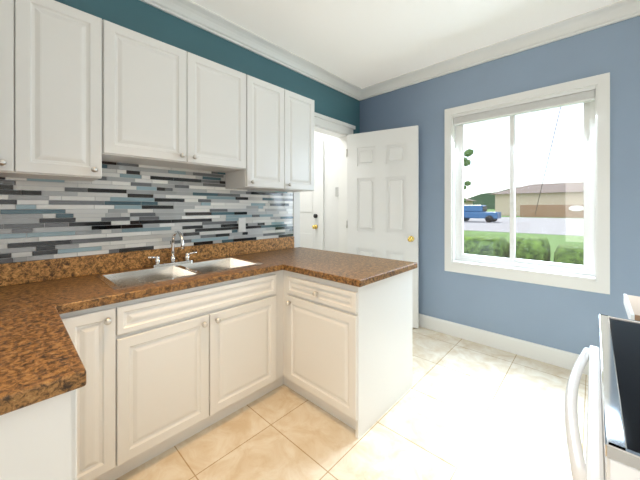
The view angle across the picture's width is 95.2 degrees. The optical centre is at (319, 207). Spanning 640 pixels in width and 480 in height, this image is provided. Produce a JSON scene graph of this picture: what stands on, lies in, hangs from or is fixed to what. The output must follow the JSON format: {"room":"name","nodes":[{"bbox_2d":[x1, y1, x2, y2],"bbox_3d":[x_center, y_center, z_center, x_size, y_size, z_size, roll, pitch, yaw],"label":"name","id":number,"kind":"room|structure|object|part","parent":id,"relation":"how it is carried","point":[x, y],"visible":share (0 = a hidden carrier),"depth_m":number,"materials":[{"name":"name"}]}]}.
{"room":"kitchen","nodes":[
{"label":"kitchen","id":0,"kind":"room"},
{"bbox_2d":[1,0,359,263],"bbox_3d":[-0.787,-0.092,2.514,0.140,2.807,3.660,0,0,43],"label":"wall","id":1,"kind":"structure","parent":0,"point":[141,17],"depth_m":2.35,"materials":[{"name":"teal paint"}]},
{"bbox_2d":[0,0,19,177],"bbox_3d":[-1.600,-0.583,1.304,0.321,0.850,0.322,0,0,43],"label":"upper cabinet","id":2,"kind":"object","parent":1,"relation":"attached to","point":[9,9],"depth_m":1.30,"materials":[{"name":"white wood"}]},
{"bbox_2d":[20,0,107,181],"bbox_3d":[-1.380,-0.583,1.539,0.321,0.850,0.322,0,0,43],"label":"upper cabinet","id":3,"kind":"object","parent":1,"relation":"attached to","point":[83,95],"depth_m":1.43,"materials":[{"name":"white wood"}]},
{"bbox_2d":[0,164,292,263],"bbox_3d":[-1.118,-0.013,2.052,0.004,0.596,2.478,0,0,43],"label":"backsplash","id":4,"kind":"structure","parent":1,"relation":"attached to","point":[127,212],"depth_m":1.88,"materials":[{"name":"grey"}]},
{"bbox_2d":[0,161,292,262],"bbox_3d":[-1.115,-0.006,2.049,0.006,0.579,2.474,0,0,43],"label":"mosaic","id":5,"kind":"object","parent":4,"relation":"attached to","point":[232,209],"visible":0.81,"depth_m":1.91,"materials":[{"name":"tile"}]},
{"bbox_2d":[238,218,245,231],"bbox_3d":[-0.670,0.146,2.514,0.008,0.120,0.070,0,0,43],"label":"electrical outlet plate","id":6,"kind":"object","parent":5,"relation":"attached to","point":[241,224],"visible":1,"depth_m":2.51,"materials":[{"name":"white plastic"}]},
{"bbox_2d":[108,21,247,175],"bbox_3d":[-0.968,-0.648,1.979,0.321,0.719,0.878,0,0,43],"label":"upper cabinet","id":7,"kind":"object","parent":1,"relation":"attached to","point":[170,106],"depth_m":1.81,"materials":[{"name":"white wood"}]},
{"bbox_2d":[140,0,361,99],"bbox_3d":[-0.699,-1.444,2.431,0.104,0.104,3.660,0,0,43],"label":"crown molding","id":8,"kind":"structure","parent":1,"relation":"attached to","point":[195,14],"depth_m":2.52,"materials":[{"name":"white wood"}]},
{"bbox_2d":[225,75,287,191],"bbox_3d":[-0.541,-0.583,2.435,0.321,0.850,0.368,0,0,43],"label":"upper cabinet","id":9,"kind":"object","parent":1,"relation":"attached to","point":[267,102],"depth_m":2.33,"materials":[{"name":"white wood"}]},
{"bbox_2d":[288,90,313,191],"bbox_3d":[-0.290,-0.583,2.703,0.321,0.850,0.367,0,0,43],"label":"upper cabinet","id":10,"kind":"object","parent":1,"relation":"attached to","point":[300,108],"depth_m":2.59,"materials":[{"name":"white wood"}]},
{"bbox_2d":[293,112,355,252],"bbox_3d":[0.026,0.141,3.355,0.178,2.340,1.040,0,0,43],"label":"door frame","id":11,"kind":"structure","parent":1,"relation":"attached to","point":[342,137],"depth_m":3.60,"materials":[{"name":"white wood"}]},
{"bbox_2d":[346,125,418,327],"bbox_3d":[0.715,0.204,3.387,0.822,2.190,0.296,0,0,43],"label":"kitchen door","id":12,"kind":"structure","parent":11,"relation":"attached to","point":[383,193],"depth_m":3.33,"materials":[{"name":"white wood"}]},
{"bbox_3d":[0.327,0.204,3.560,0.018,1.840,0.018,0,0,43],"label":"kitchen door hinges","id":13,"kind":"part","parent":12,"relation":"part of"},
{"bbox_3d":[1.000,0.337,3.195,0.085,0.064,0.186,0,0,43],"label":"knob","id":14,"kind":"part","parent":12,"relation":"part of","materials":[{"name":"gold metal"}]},
{"bbox_2d":[314,131,338,251],"bbox_3d":[-0.149,-0.092,4.219,1.260,2.807,0.100,0,0,43],"label":"wall","id":15,"kind":"structure","parent":0,"point":[331,199],"depth_m":3.88,"materials":[{"name":"white paint"}]},
{"bbox_2d":[300,141,323,249],"bbox_3d":[-0.280,0.196,4.211,0.840,2.210,0.088,0,0,43],"label":"door","id":16,"kind":"structure","parent":15,"relation":"attached to","point":[311,219],"depth_m":4.05,"materials":[{"name":"white wood"}]},
{"bbox_2d":[335,187,338,195],"bbox_3d":[0.238,-0.209,3.770,0.090,0.120,0.025,0,0,43],"label":"light switch","id":17,"kind":"object","parent":15,"relation":"attached to","point":[336,191],"visible":0.58,"depth_m":3.77,"materials":[{"name":"grey plastic"}]},
{"bbox_2d":[115,326,588,479],"bbox_3d":[-0.116,1.341,1.885,4.500,0.060,3.940,0,0,43],"label":"floor","id":18,"kind":"structure","parent":0,"point":[461,409],"depth_m":1.70,"materials":[{"name":"tile"}]},
{"bbox_2d":[0,314,87,479],"bbox_3d":[-1.069,0.876,0.723,0.660,0.870,0.651,0,0,43],"label":"base cabinet","id":19,"kind":"object","parent":18,"relation":"on","point":[47,439],"depth_m":0.69,"materials":[{"name":"white wood"}]},
{"bbox_2d":[60,302,119,479],"bbox_3d":[-1.248,0.876,1.476,0.601,0.870,0.241,0,0,43],"label":"base cabinet","id":20,"kind":"object","parent":18,"relation":"on","point":[94,332],"depth_m":1.32,"materials":[{"name":"white wood"}]},
{"bbox_2d":[120,271,279,476],"bbox_3d":[-0.845,0.876,1.907,0.601,0.870,0.940,0,0,43],"label":"base cabinet","id":21,"kind":"object","parent":18,"relation":"on","point":[166,371],"depth_m":1.62,"materials":[{"name":"white wood"}]},
{"bbox_2d":[0,231,416,415],"bbox_3d":[-0.622,0.363,1.629,1.305,0.415,2.585,0,0,43],"label":"countertop","id":22,"kind":"structure","parent":21,"relation":"on","point":[40,360],"depth_m":1.57,"materials":[{"name":"stone"}]},
{"bbox_2d":[147,231,197,267],"bbox_3d":[-0.984,0.278,2.013,0.203,0.245,0.334,0,0,43],"label":"faucet","id":23,"kind":"object","parent":22,"relation":"on","point":[183,256],"depth_m":2.06,"materials":[{"name":"silver metal"}]},
{"bbox_2d":[284,270,411,438],"bbox_3d":[0.200,0.876,2.125,0.665,0.870,0.693,0,0,43],"label":"base cabinet","id":24,"kind":"object","parent":18,"relation":"on","point":[348,348],"depth_m":1.84,"materials":[{"name":"white wood"}]},
{"bbox_2d":[564,314,639,479],"bbox_3d":[0.975,0.746,0.589,0.735,1.130,0.824,0,0,43],"label":"stove","id":25,"kind":"object","parent":18,"relation":"on","point":[613,434],"visible":1,"depth_m":0.66,"materials":[{"name":"white metal"}]},
{"bbox_3d":[0.727,0.526,0.821,0.056,0.026,0.746,0,0,43],"label":"handle","id":26,"kind":"part","parent":25,"relation":"part of","materials":[{"name":"white metal"}]},
{"bbox_3d":[0.968,0.406,0.595,0.572,0.023,0.824,0,0,43],"label":"trim","id":27,"kind":"part","parent":25,"relation":"part of","materials":[{"name":"silver metal"}]},
{"bbox_2d":[624,294,639,320],"bbox_3d":[1.520,0.855,1.013,0.630,0.912,0.365,0,0,43],"label":"base cabinet","id":28,"kind":"object","parent":18,"relation":"on","point":[632,305],"visible":0.29,"depth_m":1.20,"materials":[{"name":"white"}]},
{"bbox_2d":[191,0,620,87],"bbox_3d":[-0.116,-1.526,1.885,4.500,0.060,3.940,0,0,43],"label":"ceiling","id":29,"kind":"structure","parent":0,"point":[362,43],"depth_m":2.40,"materials":[{"name":"white paint"}]},
{"bbox_2d":[360,16,639,354],"bbox_3d":[1.643,-0.092,2.841,3.240,2.807,0.140,0,0,43],"label":"wall","id":30,"kind":"structure","parent":0,"point":[619,51],"depth_m":2.55,"materials":[{"name":"blue paint"}]},
{"bbox_2d":[359,0,639,100],"bbox_3d":[1.559,-1.444,2.752,2.960,0.104,0.104,0,0,43],"label":"crown molding","id":31,"kind":"structure","parent":30,"relation":"attached to","point":[613,13],"depth_m":2.57,"materials":[{"name":"white wood"}]},
{"bbox_2d":[419,314,588,374],"bbox_3d":[1.589,1.242,2.784,2.960,0.137,0.016,0,0,43],"label":"baseboard","id":32,"kind":"structure","parent":30,"relation":"attached to","point":[551,355],"depth_m":2.67,"materials":[{"name":"white wood"}]},
{"bbox_2d":[452,260,594,280],"bbox_3d":[1.770,0.555,2.653,1.064,0.022,0.100,0,0,43],"label":"window sill","id":33,"kind":"structure","parent":30,"relation":"on","point":[557,274],"depth_m":2.55,"materials":[{"name":"white wood"}]},
{"bbox_2d":[445,72,609,293],"bbox_3d":[1.774,-0.185,2.658,1.224,1.679,0.088,0,0,43],"label":"window","id":34,"kind":"structure","parent":30,"relation":"in","point":[600,83],"depth_m":2.36,"materials":[{"name":"white wood"}]},
{"bbox_2d":[453,87,594,125],"bbox_3d":[1.778,-0.898,2.662,1.060,0.092,0.056,0,0,43],"label":"window blind","id":35,"kind":"object","parent":34,"relation":"attached to","point":[566,99],"visible":1,"depth_m":2.57,"materials":[{"name":"white plastic"}]},
{"bbox_2d":[456,101,594,275],"bbox_3d":[1.825,-0.201,2.712,1.064,1.489,0.069,0,0,43],"label":"slider","id":36,"kind":"object","parent":34,"relation":"attached to","point":[587,267],"visible":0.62,"depth_m":2.64,"materials":[{"name":"white plastic"}]},
{"label":"outside","id":37,"kind":"structure","parent":0,"visible":0},
{"bbox_2d":[464,209,583,271],"bbox_3d":[205.869,1.761,222.913,400.000,0.200,599.400,0,0,43],"label":"ground","id":38,"kind":"structure","parent":37,"point":[560,240],"depth_m":16.99,"materials":[{"name":"green plant"}]},
{"bbox_2d":[464,149,472,201],"bbox_3d":[5.381,-0.328,11.591,1.193,3.976,0.834,0,0,43],"label":"tree","id":39,"kind":"object","parent":38,"relation":"on","point":[468,155],"depth_m":11.29,"materials":[{"name":"green plant"}]},
{"bbox_2d":[464,198,474,204],"bbox_3d":[30.459,-0.914,84.010,24.000,5.150,12.000,0,0,43],"label":"building","id":40,"kind":"structure","parent":38,"relation":"on","point":[469,202],"depth_m":77.39,"materials":[{"name":"beige"}]},
{"bbox_2d":[468,187,517,208],"bbox_3d":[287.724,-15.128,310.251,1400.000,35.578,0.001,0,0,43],"label":"hill","id":41,"kind":"structure","parent":38,"relation":"on","point":[491,200],"depth_m":378.02,"materials":[{"name":"green plant"}]},
{"bbox_2d":[459,235,588,275],"bbox_3d":[5.776,1.205,7.086,1.408,0.990,10.526,0,0,-43],"label":"hedge","id":42,"kind":"object","parent":38,"relation":"on","point":[518,251],"depth_m":7.15,"materials":[{"name":"green plant"}]},
{"bbox_2d":[464,217,583,235],"bbox_3d":[27.184,1.651,32.258,400.000,0.020,38.000,0,0,43],"label":"ground","id":43,"kind":"structure","parent":38,"relation":"on","point":[563,228],"depth_m":27.30,"materials":[{"name":"grey concrete"}]},
{"bbox_2d":[464,205,500,221],"bbox_3d":[18.685,0.648,34.741,4.600,1.975,2.140,0,0,43],"label":"truck","id":44,"kind":"object","parent":43,"relation":"on","point":[476,211],"depth_m":33.90,"materials":[{"name":"blue metal"}]},
{"bbox_2d":[490,182,583,217],"bbox_3d":[53.790,-1.814,54.504,37.600,6.950,23.150,0,0,43],"label":"building","id":45,"kind":"structure","parent":38,"relation":"on","point":[549,200],"depth_m":57.41,"materials":[{"name":"stucco"},{"name":"asphalt shingles"}]},
{"bbox_2d":[535,107,560,212],"bbox_3d":[11.760,-5.665,12.908,3.444,14.649,2.092,0,0,43],"label":"pole","id":46,"kind":"object","parent":38,"relation":"on","point":[547,161],"depth_m":13.29,"materials":[{"name":"grey metal"}]}
]}

